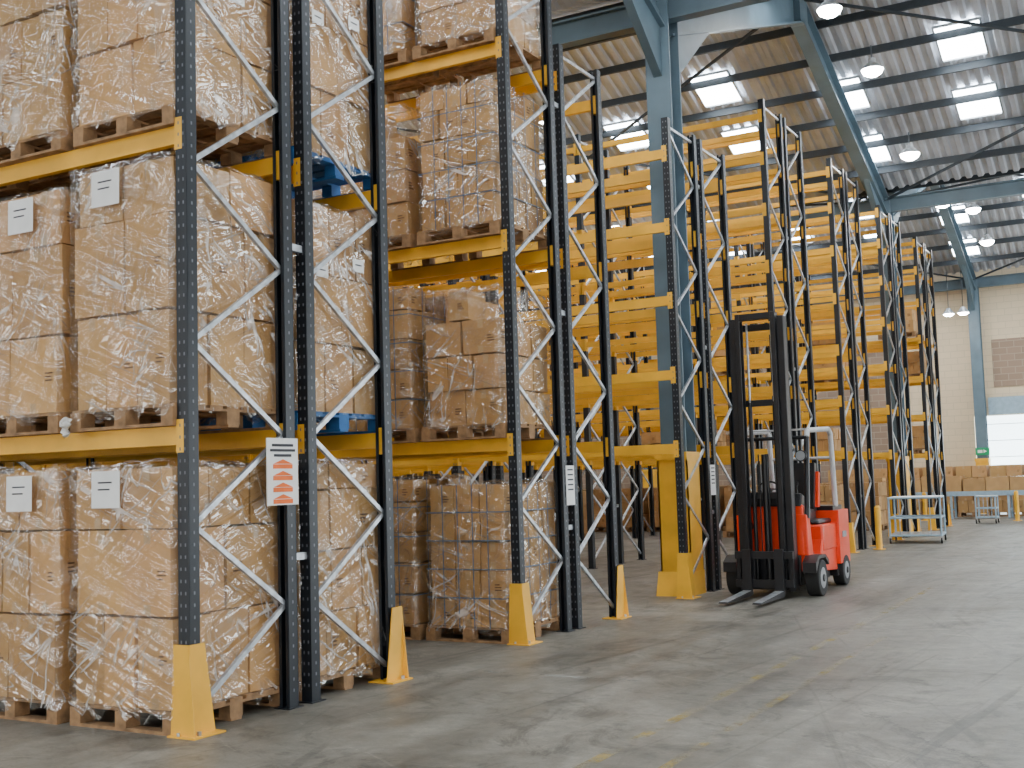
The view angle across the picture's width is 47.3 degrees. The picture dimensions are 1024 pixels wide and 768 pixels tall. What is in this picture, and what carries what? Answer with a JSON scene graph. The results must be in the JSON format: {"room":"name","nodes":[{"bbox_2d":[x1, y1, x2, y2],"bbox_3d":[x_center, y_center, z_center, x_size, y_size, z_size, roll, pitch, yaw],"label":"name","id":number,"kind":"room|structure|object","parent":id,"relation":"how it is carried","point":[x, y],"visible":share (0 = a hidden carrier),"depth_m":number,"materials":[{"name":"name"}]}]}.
{"room":"warehouse","nodes":[
{"label":"warehouse","id":0,"kind":"room"},
{"bbox_2d":[0,512,1023,767],"bbox_3d":[-2.582,3.188,17.939,44.500,0.200,55.350,-4,-5,29],"label":"floor","id":1,"kind":"structure","parent":0,"point":[916,661],"depth_m":8.22,"materials":[{"name":"concrete"}]},
{"bbox_2d":[0,470,115,724],"bbox_3d":[-3.157,1.445,8.465,0.980,1.725,1.152,-4,-5,29],"label":"load","id":2,"kind":"object","parent":1,"relation":"on","point":[39,537],"visible":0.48,"depth_m":7.92,"materials":[{"name":"brown cardboard"}]},
{"bbox_2d":[0,0,303,740],"bbox_3d":[-13.318,-0.503,14.384,26.620,7.200,1.120,-4,-5,29],"label":"rack","id":3,"kind":"object","parent":1,"relation":"on","point":[192,715],"visible":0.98,"depth_m":7.81,"materials":[{"name":"metal"}]},
{"bbox_2d":[0,425,22,437],"bbox_3d":[-4.167,-0.377,9.190,0.981,1.695,1.142,-4,-5,29],"label":"load","id":4,"kind":"object","parent":3,"relation":"on","point":[3,428],"visible":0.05,"depth_m":8.89,"materials":[{"name":"brown wood"}]},
{"bbox_2d":[0,176,79,203],"bbox_3d":[-4.225,-2.319,9.353,0.981,1.695,1.142,-4,-5,29],"label":"load","id":5,"kind":"object","parent":3,"relation":"on","point":[22,189],"visible":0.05,"depth_m":9.46,"materials":[{"name":"brown cardboard"}]},
{"bbox_2d":[0,0,131,186],"bbox_3d":[-3.261,-2.419,8.811,0.981,1.745,1.140,-4,-5,29],"label":"load","id":6,"kind":"object","parent":3,"relation":"on","point":[40,61],"visible":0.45,"depth_m":8.27,"materials":[{"name":"brown cardboard"}]},
{"bbox_2d":[0,189,160,437],"bbox_3d":[-3.215,-0.473,8.626,0.982,1.735,1.153,-4,-5,29],"label":"load","id":7,"kind":"object","parent":3,"relation":"on","point":[39,325],"visible":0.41,"depth_m":8.09,"materials":[{"name":"brown cardboard"}]},
{"bbox_2d":[59,156,275,437],"bbox_3d":[-2.327,-0.559,8.122,0.992,1.860,1.200,-4,-5,29],"label":"load","id":8,"kind":"object","parent":3,"relation":"on","point":[125,245],"visible":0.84,"depth_m":7.78,"materials":[{"name":"brown cardboard"}]},
{"bbox_2d":[73,0,272,168],"bbox_3d":[-2.346,-2.462,8.317,0.981,1.695,1.142,-4,-5,29],"label":"load","id":9,"kind":"object","parent":3,"relation":"on","point":[126,48],"visible":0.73,"depth_m":7.97,"materials":[{"name":"brown cardboard"}]},
{"bbox_2d":[266,438,297,505],"bbox_3d":[-1.584,0.604,8.076,0.010,0.460,0.320,-4,-5,29],"label":"notice","id":10,"kind":"object","parent":3,"relation":"attached to","point":[281,453],"visible":1,"depth_m":8.06,"materials":[{"name":"paper"}]},
{"bbox_2d":[292,244,306,559],"bbox_3d":[-13.043,-0.091,14.897,26.440,4.450,0.136,-4,-5,29],"label":"spacer","id":11,"kind":"object","parent":3,"relation":"attached to","point":[295,248],"visible":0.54,"depth_m":8.38,"materials":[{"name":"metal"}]},
{"bbox_2d":[70,465,279,735],"bbox_3d":[-2.244,1.376,7.972,0.961,1.725,1.153,-4,-5,29],"label":"load","id":12,"kind":"object","parent":1,"relation":"on","point":[128,568],"visible":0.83,"depth_m":7.62,"materials":[{"name":"brown cardboard"}]},
{"bbox_2d":[0,0,412,703],"bbox_3d":[-12.720,-0.433,15.434,26.620,7.200,1.120,-4,-5,29],"label":"rack","id":13,"kind":"object","parent":1,"relation":"on","point":[392,658],"visible":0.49,"depth_m":8.98,"materials":[{"name":"metal"}]},
{"bbox_2d":[203,0,370,200],"bbox_3d":[-1.764,-2.424,9.343,0.981,1.754,1.140,-4,-5,29],"label":"load","id":14,"kind":"object","parent":13,"relation":"on","point":[336,67],"visible":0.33,"depth_m":9.15,"materials":[{"name":"brown cardboard"}]},
{"bbox_2d":[200,198,374,435],"bbox_3d":[-1.706,-0.481,9.181,0.981,1.754,1.140,-4,-5,29],"label":"load","id":15,"kind":"object","parent":13,"relation":"on","point":[341,362],"visible":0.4,"depth_m":8.96,"materials":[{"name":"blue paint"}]},
{"bbox_2d":[14,0,574,645],"bbox_3d":[-11.240,-0.110,18.015,26.620,6.900,1.120,-4,-5,29],"label":"rack","id":16,"kind":"object","parent":1,"relation":"on","point":[521,626],"visible":0.51,"depth_m":11.69,"materials":[{"name":"metal"}]},
{"bbox_2d":[316,422,325,433],"bbox_3d":[-2.047,-0.062,12.804,0.940,1.545,1.110,-4,-5,29],"label":"load","id":17,"kind":"object","parent":16,"relation":"on","point":[324,426],"visible":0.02,"depth_m":12.12,"materials":[{"name":"brown wood"}]},
{"bbox_2d":[313,186,344,214],"bbox_3d":[-2.105,-2.005,12.966,0.940,1.545,1.110,-4,-5,29],"label":"load","id":18,"kind":"object","parent":16,"relation":"on","point":[317,194],"visible":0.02,"depth_m":12.37,"materials":[{"name":"brown cardboard"}]},
{"bbox_2d":[348,288,447,443],"bbox_3d":[-1.118,-0.169,12.283,0.940,1.615,1.110,-4,-5,29],"label":"load","id":19,"kind":"object","parent":16,"relation":"on","point":[410,312],"visible":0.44,"depth_m":11.74,"materials":[{"name":"brown cardboard"}]},
{"bbox_2d":[341,116,467,270],"bbox_3d":[-1.175,-2.062,12.441,0.940,1.515,1.111,-4,-5,29],"label":"load","id":20,"kind":"object","parent":16,"relation":"on","point":[405,189],"visible":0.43,"depth_m":11.89,"materials":[{"name":"brown cardboard"}]},
{"bbox_2d":[383,0,462,103],"bbox_3d":[-1.233,-4.004,12.604,0.940,1.615,1.110,-4,-5,29],"label":"load","id":21,"kind":"object","parent":16,"relation":"on","point":[402,30],"visible":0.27,"depth_m":12.07,"materials":[{"name":"brown cardboard"}]},
{"bbox_2d":[412,0,540,84],"bbox_3d":[-0.345,-4.022,12.100,0.940,1.515,1.111,-4,-5,29],"label":"load","id":22,"kind":"object","parent":16,"relation":"on","point":[448,26],"visible":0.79,"depth_m":11.76,"materials":[{"name":"brown cardboard"}]},
{"bbox_2d":[417,78,546,259],"bbox_3d":[-0.290,-2.180,11.946,0.940,1.615,1.110,-4,-5,29],"label":"load","id":23,"kind":"object","parent":16,"relation":"on","point":[459,148],"visible":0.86,"depth_m":11.54,"materials":[{"name":"brown cardboard"}]},
{"bbox_2d":[421,290,552,441],"bbox_3d":[-0.230,-0.188,11.778,0.940,1.515,1.111,-4,-5,29],"label":"load","id":24,"kind":"object","parent":16,"relation":"on","point":[467,366],"visible":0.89,"depth_m":11.39,"materials":[{"name":"brown cardboard"}]},
{"bbox_2d":[554,101,572,529],"bbox_3d":[-10.969,0.152,18.541,26.440,4.450,0.136,-4,-5,29],"label":"spacer","id":25,"kind":"object","parent":16,"relation":"attached to","point":[555,103],"visible":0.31,"depth_m":12.09,"materials":[{"name":"metal"}]},
{"bbox_2d":[565,466,574,504],"bbox_3d":[0.593,1.028,11.880,0.008,0.400,0.180,-4,-5,29],"label":"sign","id":26,"kind":"object","parent":16,"relation":"attached to","point":[570,486],"visible":1,"depth_m":11.87,"materials":[{"name":"paper"}]},
{"bbox_2d":[216,463,379,700],"bbox_3d":[-1.649,1.436,9.020,0.981,1.745,1.140,-4,-5,29],"label":"load","id":27,"kind":"object","parent":1,"relation":"on","point":[352,596],"visible":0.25,"depth_m":8.81,"materials":[{"name":"brown cardboard"}]},
{"bbox_2d":[346,477,465,639],"bbox_3d":[-1.061,1.743,12.122,0.940,1.615,1.110,-4,-5,29],"label":"load","id":28,"kind":"object","parent":1,"relation":"on","point":[411,497],"visible":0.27,"depth_m":11.57,"materials":[{"name":"brown cardboard"}]},
{"bbox_2d":[211,43,631,628],"bbox_3d":[-10.630,0.358,19.032,26.620,6.100,1.120,-4,-5,29],"label":"rack","id":29,"kind":"object","parent":1,"relation":"on","point":[617,599],"visible":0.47,"depth_m":12.75,"materials":[{"name":"metal"}]},
{"bbox_2d":[442,279,476,483],"bbox_3d":[-1.551,0.169,33.200,0.460,8.300,4.000,-4,-5,29],"label":"steel column","id":30,"kind":"structure","parent":1,"relation":"on","point":[466,475],"depth_m":32.92,"materials":[{"name":"yellow paint"}]},
{"bbox_2d":[425,482,559,643],"bbox_3d":[-0.173,1.710,11.619,0.940,1.545,1.110,-4,-5,29],"label":"load","id":31,"kind":"object","parent":1,"relation":"on","point":[471,566],"visible":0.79,"depth_m":11.24,"materials":[{"name":"brown cardboard"}]},
{"bbox_2d":[346,117,717,598],"bbox_3d":[-9.154,0.532,21.626,26.620,6.100,1.120,-4,-5,29],"label":"rack","id":32,"kind":"object","parent":1,"relation":"on","point":[685,571],"visible":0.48,"depth_m":15.39,"materials":[{"name":"metal"}]},
{"bbox_2d":[710,465,715,494],"bbox_3d":[2.667,1.272,15.524,0.008,0.400,0.180,-4,-5,29],"label":"label","id":33,"kind":"object","parent":32,"relation":"attached to","point":[712,467],"visible":1,"depth_m":15.52,"materials":[{"name":"paper"}]},
{"bbox_2d":[393,139,737,589],"bbox_3d":[-8.556,0.602,22.676,26.620,6.100,1.120,-4,-5,29],"label":"rack","id":34,"kind":"object","parent":1,"relation":"on","point":[720,187],"visible":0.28,"depth_m":16.65,"materials":[{"name":"metal"}]},
{"bbox_2d":[551,491,586,537],"bbox_3d":[1.435,3.362,29.956,0.940,1.220,1.100,-4,-5,29],"label":"load","id":35,"kind":"object","parent":1,"relation":"on","point":[584,492],"visible":0.02,"depth_m":29.92,"materials":[{"name":"brown cardboard"}]},
{"bbox_2d":[583,489,605,531],"bbox_3d":[2.579,3.677,34.125,0.940,1.220,1.100,-4,-5,29],"label":"load","id":36,"kind":"object","parent":1,"relation":"on","point":[599,495],"visible":0.28,"depth_m":33.59,"materials":[{"name":"brown cardboard"}]},
{"bbox_2d":[393,99,798,568],"bbox_3d":[-7.101,0.078,25.329,26.620,7.500,1.120,-4,-5,29],"label":"rack","id":37,"kind":"object","parent":1,"relation":"on","point":[762,133],"visible":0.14,"depth_m":19.65,"materials":[{"name":"metal"}]},
{"bbox_2d":[389,117,818,563],"bbox_3d":[-6.503,0.148,26.379,26.620,7.500,1.120,-4,-5,29],"label":"rack","id":38,"kind":"object","parent":1,"relation":"on","point":[628,211],"visible":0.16,"depth_m":20.84,"materials":[{"name":"metal"}]},
{"bbox_2d":[388,158,864,552],"bbox_3d":[-5.027,0.321,28.973,26.620,7.500,1.120,-4,-5,29],"label":"rack","id":39,"kind":"object","parent":1,"relation":"on","point":[838,352],"visible":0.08,"depth_m":22.99,"materials":[{"name":"metal"}]},
{"bbox_2d":[389,171,882,548],"bbox_3d":[-4.430,0.391,30.023,26.620,7.500,1.120,-4,-5,29],"label":"rack","id":40,"kind":"object","parent":1,"relation":"on","point":[863,357],"visible":0.1,"depth_m":24.22,"materials":[{"name":"metal"}]},
{"bbox_2d":[622,488,649,531],"bbox_3d":[3.509,3.605,33.600,0.940,1.220,1.100,-4,-5,29],"label":"load","id":41,"kind":"object","parent":1,"relation":"on","point":[627,492],"visible":0.36,"depth_m":33.20,"materials":[{"name":"brown cardboard"}]},
{"bbox_2d":[636,321,656,487],"bbox_3d":[4.755,0.909,44.279,0.460,8.300,2.240,-4,-5,29],"label":"steel column","id":42,"kind":"structure","parent":1,"relation":"on","point":[645,471],"depth_m":44.70,"materials":[{"name":"metal"}]},
{"bbox_2d":[392,205,907,539],"bbox_3d":[-2.952,0.614,32.613,26.620,7.400,1.120,-4,-5,29],"label":"rack","id":43,"kind":"object","parent":1,"relation":"on","point":[886,367],"visible":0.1,"depth_m":26.71,"materials":[{"name":"metal"}]},
{"bbox_2d":[716,386,747,416],"bbox_3d":[5.153,0.418,28.037,0.940,0.741,1.100,-4,-5,29],"label":"load","id":44,"kind":"object","parent":43,"relation":"on","point":[745,386],"visible":0.02,"depth_m":27.61,"materials":[{"name":"brown cardboard"}]},
{"bbox_2d":[713,344,751,375],"bbox_3d":[5.124,-0.548,28.117,0.940,0.741,1.100,-4,-5,29],"label":"load","id":45,"kind":"object","parent":43,"relation":"on","point":[718,353],"visible":0.06,"depth_m":27.69,"materials":[{"name":"brown cardboard"}]},
{"bbox_2d":[647,488,659,531],"bbox_3d":[4.439,3.533,33.076,0.940,1.220,1.100,-4,-5,29],"label":"load","id":46,"kind":"object","parent":1,"relation":"on","point":[656,500],"visible":0.1,"depth_m":32.73,"materials":[{"name":"brown cardboard"}]},
{"bbox_2d":[392,214,919,537],"bbox_3d":[-2.354,0.684,33.663,26.620,7.400,1.120,-4,-5,29],"label":"rack","id":47,"kind":"object","parent":1,"relation":"on","point":[900,290],"visible":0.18,"depth_m":27.97,"materials":[{"name":"metal"}]},
{"bbox_2d":[641,432,660,444],"bbox_3d":[3.901,1.606,30.019,0.940,0.741,1.100,-4,-5,29],"label":"load","id":48,"kind":"object","parent":47,"relation":"on","point":[648,438],"visible":0.2,"depth_m":29.66,"materials":[{"name":"brown cardboard"}]},
{"bbox_2d":[717,430,726,445],"bbox_3d":[4.830,1.534,29.494,0.940,0.741,1.100,-4,-5,29],"label":"load","id":49,"kind":"object","parent":47,"relation":"on","point":[721,441],"visible":0.13,"depth_m":29.54,"materials":[{"name":"brown cardboard"}]},
{"bbox_2d":[393,236,939,529],"bbox_3d":[-0.878,0.857,36.257,26.620,7.400,1.120,-4,-5,29],"label":"rack","id":50,"kind":"object","parent":1,"relation":"on","point":[935,523],"visible":0.12,"depth_m":30.23,"materials":[{"name":"metal"}]},
{"bbox_2d":[717,325,760,350],"bbox_3d":[6.239,-1.209,32.368,0.940,0.741,1.100,-4,-5,29],"label":"load","id":51,"kind":"object","parent":50,"relation":"on","point":[718,328],"visible":0.05,"depth_m":32.09,"materials":[{"name":"brown cardboard"}]},
{"bbox_2d":[803,428,840,451],"bbox_3d":[8.265,1.560,31.030,0.940,0.741,1.100,-4,-5,29],"label":"load","id":52,"kind":"object","parent":50,"relation":"on","point":[822,437],"visible":0.28,"depth_m":30.57,"materials":[{"name":"brown cardboard"}]},
{"bbox_2d":[878,309,923,340],"bbox_3d":[10.037,-1.502,30.226,0.940,0.741,1.100,-4,-5,29],"label":"load","id":53,"kind":"object","parent":50,"relation":"on","point":[910,314],"visible":0.32,"depth_m":29.66,"materials":[{"name":"brown cardboard"}]},
{"bbox_2d":[623,0,713,596],"bbox_3d":[2.071,-1.432,15.398,0.460,8.300,4.000,-4,-5,29],"label":"steel column","id":54,"kind":"structure","parent":1,"relation":"on","point":[666,57],"depth_m":15.28,"materials":[{"name":"grey metal"}]},
{"bbox_2d":[644,0,975,289],"bbox_3d":[1.956,-6.145,15.778,0.260,2.984,55.176,-4,-5,29],"label":"rafter","id":55,"kind":"object","parent":54,"relation":"attached to","point":[796,14],"depth_m":23.25,"materials":[{"name":"grey metal"}]},
{"bbox_2d":[412,244,952,528],"bbox_3d":[-0.280,0.927,37.307,26.620,7.400,1.120,-4,-5,29],"label":"rack","id":56,"kind":"object","parent":1,"relation":"on","point":[938,419],"visible":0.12,"depth_m":31.34,"materials":[{"name":"metal"}]},
{"bbox_2d":[726,435,729,445],"bbox_3d":[5.974,1.849,33.663,0.940,0.741,1.100,-4,-5,29],"label":"load","id":57,"kind":"object","parent":56,"relation":"on","point":[727,436],"visible":0.08,"depth_m":33.12,"materials":[{"name":"brown cardboard"}]},
{"bbox_2d":[811,322,846,345],"bbox_3d":[8.755,-1.291,32.290,0.940,0.741,1.100,-4,-5,29],"label":"load","id":58,"kind":"object","parent":56,"relation":"on","point":[828,341],"visible":0.16,"depth_m":31.88,"materials":[{"name":"brown cardboard"}]},
{"bbox_2d":[813,362,848,382],"bbox_3d":[8.784,-0.315,32.208,0.940,0.741,1.100,-4,-5,29],"label":"load","id":59,"kind":"object","parent":56,"relation":"on","point":[845,364],"visible":0.19,"depth_m":31.83,"materials":[{"name":"brown cardboard"}]},
{"bbox_2d":[902,351,934,380],"bbox_3d":[10.644,-0.459,31.160,0.940,0.741,1.100,-4,-5,29],"label":"load","id":60,"kind":"object","parent":56,"relation":"on","point":[913,357],"visible":0.27,"depth_m":30.66,"materials":[{"name":"brown cardboard"}]},
{"bbox_2d":[906,425,938,453],"bbox_3d":[10.702,1.484,30.997,0.940,0.741,1.100,-4,-5,29],"label":"load","id":61,"kind":"object","parent":56,"relation":"on","point":[917,431],"visible":0.4,"depth_m":30.51,"materials":[{"name":"brown cardboard"}]},
{"bbox_2d":[719,486,725,529],"bbox_3d":[5.447,3.455,32.507,0.940,1.220,1.100,-4,-5,29],"label":"load","id":62,"kind":"object","parent":1,"relation":"on","point":[721,488],"visible":0.06,"depth_m":32.38,"materials":[{"name":"brown cardboard"}]},
{"bbox_2d":[723,485,756,530],"bbox_3d":[6.377,3.384,31.983,0.940,1.220,1.100,-4,-5,29],"label":"load","id":63,"kind":"object","parent":1,"relation":"on","point":[724,527],"visible":0.03,"depth_m":31.69,"materials":[{"name":"brown cardboard"}]},
{"bbox_2d":[723,486,757,537],"bbox_3d":[5.811,3.136,28.829,0.940,1.220,1.100,-4,-5,29],"label":"load","id":64,"kind":"object","parent":1,"relation":"on","point":[727,491],"visible":0.12,"depth_m":28.53,"materials":[{"name":"brown cardboard"}]},
{"bbox_2d":[718,311,850,604],"bbox_3d":[3.385,0.901,14.959,1.210,3.500,3.404,-4,-5,29],"label":"truck","id":65,"kind":"object","parent":1,"relation":"on","point":[787,540],"visible":1,"depth_m":14.48,"materials":[{"name":"black metal"}]},
{"bbox_2d":[810,518,836,550],"bbox_3d":[3.743,1.986,15.446,0.920,0.400,0.730,-4,-5,29],"label":"hood","id":66,"kind":"object","parent":65,"relation":"attached to","point":[823,530],"depth_m":15.05,"materials":[{"name":"red metal"}]},
{"bbox_2d":[820,483,842,484],"bbox_3d":[8.315,3.234,30.890,0.940,1.220,1.100,-4,-5,29],"label":"load","id":67,"kind":"object","parent":1,"relation":"on","point":[822,483],"visible":0.07,"depth_m":30.58,"materials":[{"name":"brown cardboard"}]},
{"bbox_2d":[820,485,843,508],"bbox_3d":[7.171,2.919,26.721,0.940,1.220,1.100,-4,-5,29],"label":"load","id":68,"kind":"object","parent":1,"relation":"on","point":[825,490],"visible":0.22,"depth_m":26.27,"materials":[{"name":"brown cardboard"}]},
{"bbox_2d":[828,469,854,481],"bbox_3d":[11.083,3.628,38.745,0.940,1.581,1.100,-4,-5,29],"label":"load","id":69,"kind":"object","parent":1,"relation":"on","point":[839,474],"visible":0.09,"depth_m":38.38,"materials":[{"name":"brown cardboard"}]},
{"bbox_2d":[849,482,888,530],"bbox_3d":[9.245,3.162,30.366,0.940,1.220,1.100,-4,-5,29],"label":"load","id":70,"kind":"object","parent":1,"relation":"on","point":[880,487],"visible":0.52,"depth_m":30.02,"materials":[{"name":"brown cardboard"}]},
{"bbox_2d":[863,468,887,480],"bbox_3d":[11.953,3.561,38.255,0.940,1.581,1.100,-4,-5,29],"label":"load","id":71,"kind":"object","parent":1,"relation":"on","point":[878,473],"visible":0.07,"depth_m":37.78,"materials":[{"name":"brown cardboard"}]},
{"bbox_2d":[873,505,885,549],"bbox_3d":[7.056,2.762,22.539,0.236,0.840,0.240,-4,-5,29],"label":"bollard","id":72,"kind":"object","parent":1,"relation":"on","point":[877,511],"visible":1,"depth_m":22.49,"materials":[{"name":"yellow metal"}]},
{"bbox_2d":[882,481,888,496],"bbox_3d":[9.823,3.230,31.381,0.940,1.220,1.100,-4,-5,29],"label":"load","id":73,"kind":"object","parent":1,"relation":"on","point":[882,481],"visible":0.07,"depth_m":30.78,"materials":[{"name":"brown cardboard"}]},
{"bbox_2d":[863,178,913,535],"bbox_3d":[8.861,-0.635,27.328,0.460,8.300,4.000,-4,-5,29],"label":"steel column","id":74,"kind":"structure","parent":1,"relation":"on","point":[873,199],"depth_m":27.09,"materials":[{"name":"metal"}]},
{"bbox_2d":[887,495,946,543],"bbox_3d":[8.482,2.827,24.489,1.040,0.948,1.220,-4,-5,24],"label":"trolley","id":75,"kind":"object","parent":1,"relation":"on","point":[920,533],"visible":1,"depth_m":24.13,"materials":[{"name":"grey metal"}]},
{"bbox_2d":[914,467,923,514],"bbox_3d":[12.822,3.494,37.764,0.940,1.581,1.100,-4,-5,29],"label":"load","id":76,"kind":"object","parent":1,"relation":"on","point":[918,472],"visible":0.14,"depth_m":37.19,"materials":[{"name":"brown cardboard"}]},
{"bbox_2d":[921,492,927,520],"bbox_3d":[12.220,3.622,34.640,0.236,0.840,0.240,-4,-5,29],"label":"bollard","id":77,"kind":"object","parent":1,"relation":"on","point":[924,501],"visible":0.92,"depth_m":34.59,"materials":[{"name":"yellow paint"}]},
{"bbox_2d":[922,466,958,516],"bbox_3d":[13.691,3.426,37.274,0.940,1.581,1.100,-4,-5,29],"label":"load","id":78,"kind":"object","parent":1,"relation":"on","point":[949,470],"visible":0.18,"depth_m":36.83,"materials":[{"name":"brown cardboard"}]},
{"bbox_2d":[916,490,1023,518],"bbox_3d":[14.253,3.599,34.983,12.000,0.820,0.720,-4,-5,29],"label":"conveyor","id":79,"kind":"object","parent":1,"relation":"on","point":[1004,492],"visible":0.32,"depth_m":34.93,"materials":[{"name":"grey metal"}]},
{"bbox_2d":[956,465,992,516],"bbox_3d":[14.560,3.359,36.784,0.940,1.581,1.100,-4,-5,29],"label":"load","id":80,"kind":"object","parent":1,"relation":"on","point":[966,504],"visible":0.53,"depth_m":36.38,"materials":[{"name":"brown cardboard"}]},
{"bbox_2d":[961,265,992,513],"bbox_3d":[15.166,0.104,38.408,0.460,8.300,2.240,-4,-5,29],"label":"steel column","id":81,"kind":"structure","parent":1,"relation":"on","point":[973,302],"depth_m":39.02,"materials":[{"name":"metal"}]},
{"bbox_2d":[975,447,989,454],"bbox_3d":[15.593,2.230,38.771,0.440,0.240,0.022,-4,-5,29],"label":"exit sign","id":82,"kind":"object","parent":81,"relation":"attached to","point":[979,451],"visible":1,"depth_m":38.76,"materials":[{"name":"plastic"}]},
{"bbox_2d":[974,495,999,523],"bbox_3d":[12.923,3.410,31.834,0.540,0.748,0.620,-4,-5,29],"label":"trolley","id":83,"kind":"object","parent":1,"relation":"on","point":[978,517],"visible":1,"depth_m":31.70,"materials":[{"name":"grey metal"}]},
{"bbox_2d":[990,464,1023,516],"bbox_3d":[15.429,3.292,36.294,0.940,1.581,1.100,-4,-5,29],"label":"load","id":84,"kind":"object","parent":1,"relation":"on","point":[1014,469],"visible":0.41,"depth_m":35.88,"materials":[{"name":"brown cardboard"}]},
{"bbox_2d":[1013,491,1021,520],"bbox_3d":[14.134,3.406,32.759,0.236,0.840,0.240,-4,-5,29],"label":"bollard","id":85,"kind":"object","parent":1,"relation":"on","point":[1016,497],"visible":1,"depth_m":32.71,"materials":[{"name":"yellow metal"}]},
{"bbox_2d":[385,0,1023,285],"bbox_3d":[-2.952,-6.287,18.581,44.500,2.605,55.000,-4,-5,29],"label":"ceiling","id":86,"kind":"structure","parent":0,"point":[887,28],"depth_m":25.10,"materials":[{"name":"grey metal"}]},
{"bbox_2d":[612,210,622,226],"bbox_3d":[2.658,-4.158,29.768,0.420,0.600,0.420,-4,-5,29],"label":"lamp","id":87,"kind":"object","parent":86,"relation":"hanging from","point":[615,223],"visible":0.17,"depth_m":29.61,"materials":[{"name":"metal"}]},
{"bbox_2d":[816,0,841,18],"bbox_3d":[5.238,-6.367,19.342,0.420,0.600,0.420,-4,-5,29],"label":"lamp","id":88,"kind":"object","parent":86,"relation":"hanging from","point":[828,9],"visible":1,"depth_m":19.21,"materials":[{"name":"metal"}]},
{"bbox_2d":[861,45,883,77],"bbox_3d":[6.771,-6.087,22.024,0.420,0.600,0.420,-4,-5,29],"label":"lamp","id":89,"kind":"object","parent":86,"relation":"hanging from","point":[872,69],"visible":1,"depth_m":21.90,"materials":[{"name":"metal"}]},
{"bbox_2d":[899,132,919,160],"bbox_3d":[8.426,-5.050,24.816,0.420,0.600,0.420,-4,-5,29],"label":"lamp","id":90,"kind":"object","parent":86,"relation":"hanging from","point":[910,153],"visible":1,"depth_m":24.70,"materials":[{"name":"metal"}]},
{"bbox_2d":[966,202,980,213],"bbox_3d":[12.903,-5.070,32.758,0.420,0.600,0.420,-4,-5,29],"label":"lamp","id":91,"kind":"object","parent":86,"relation":"hanging from","point":[973,208],"visible":0.88,"depth_m":32.63,"materials":[{"name":"metal"}]},
{"bbox_2d":[980,226,994,245],"bbox_3d":[14.153,-4.427,34.885,0.420,0.600,0.420,-4,-5,29],"label":"lamp","id":92,"kind":"object","parent":86,"relation":"hanging from","point":[986,241],"visible":1,"depth_m":34.76,"materials":[{"name":"metal"}]},
{"bbox_2d":[400,265,1023,488],"bbox_3d":[11.018,0.416,42.436,44.500,8.600,0.330,-4,-5,29],"label":"wall","id":93,"kind":"structure","parent":0,"point":[1001,307],"depth_m":39.95,"materials":[{"name":"white paint"}]},
{"bbox_2d":[987,396,1023,464],"bbox_3d":[17.565,2.272,38.477,4.290,3.850,0.360,-4,-5,29],"label":"door","id":94,"kind":"structure","parent":93,"relation":"in","point":[1005,432],"depth_m":39.17,"materials":[{"name":"white metal"}]},
{"bbox_2d":[455,0,1023,313],"bbox_3d":[-2.953,-6.298,18.582,44.500,2.293,53.096,-4,-5,29],"label":"roof","id":95,"kind":"structure","parent":0,"point":[912,4],"depth_m":24.87,"materials":[{"name":"grey metal"}]},
{"bbox_2d":[397,0,1023,331],"bbox_3d":[-2.923,-5.852,18.573,44.500,2.815,55.114,-4,-5,29],"label":"beam","id":96,"kind":"structure","parent":95,"relation":"attached to","point":[612,22],"depth_m":25.59,"materials":[{"name":"blue metal"}]},
{"bbox_2d":[942,273,954,316],"bbox_3d":[14.290,-2.953,38.396,0.394,1.460,0.400,-4,-5,29],"label":"pendant lamp","id":97,"kind":"object","parent":96,"relation":"hanging from","point":[948,312],"visible":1,"depth_m":38.27,"materials":[{"name":"metal"}]},
{"bbox_2d":[536,17,1023,271],"bbox_3d":[-3.212,-6.196,19.155,38.015,1.770,51.970,-4,-5,29],"label":"skylights","id":98,"kind":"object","parent":95,"relation":"attached to","point":[973,45],"depth_m":24.80,"materials":[{"name":"white"}]},
{"bbox_2d":[957,271,969,314],"bbox_3d":[14.682,-2.983,38.176,0.394,1.460,0.400,-4,-5,29],"label":"pendant lamp","id":99,"kind":"object","parent":95,"relation":"hanging from","point":[962,311],"visible":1,"depth_m":38.05,"materials":[{"name":"metal"}]}
]}

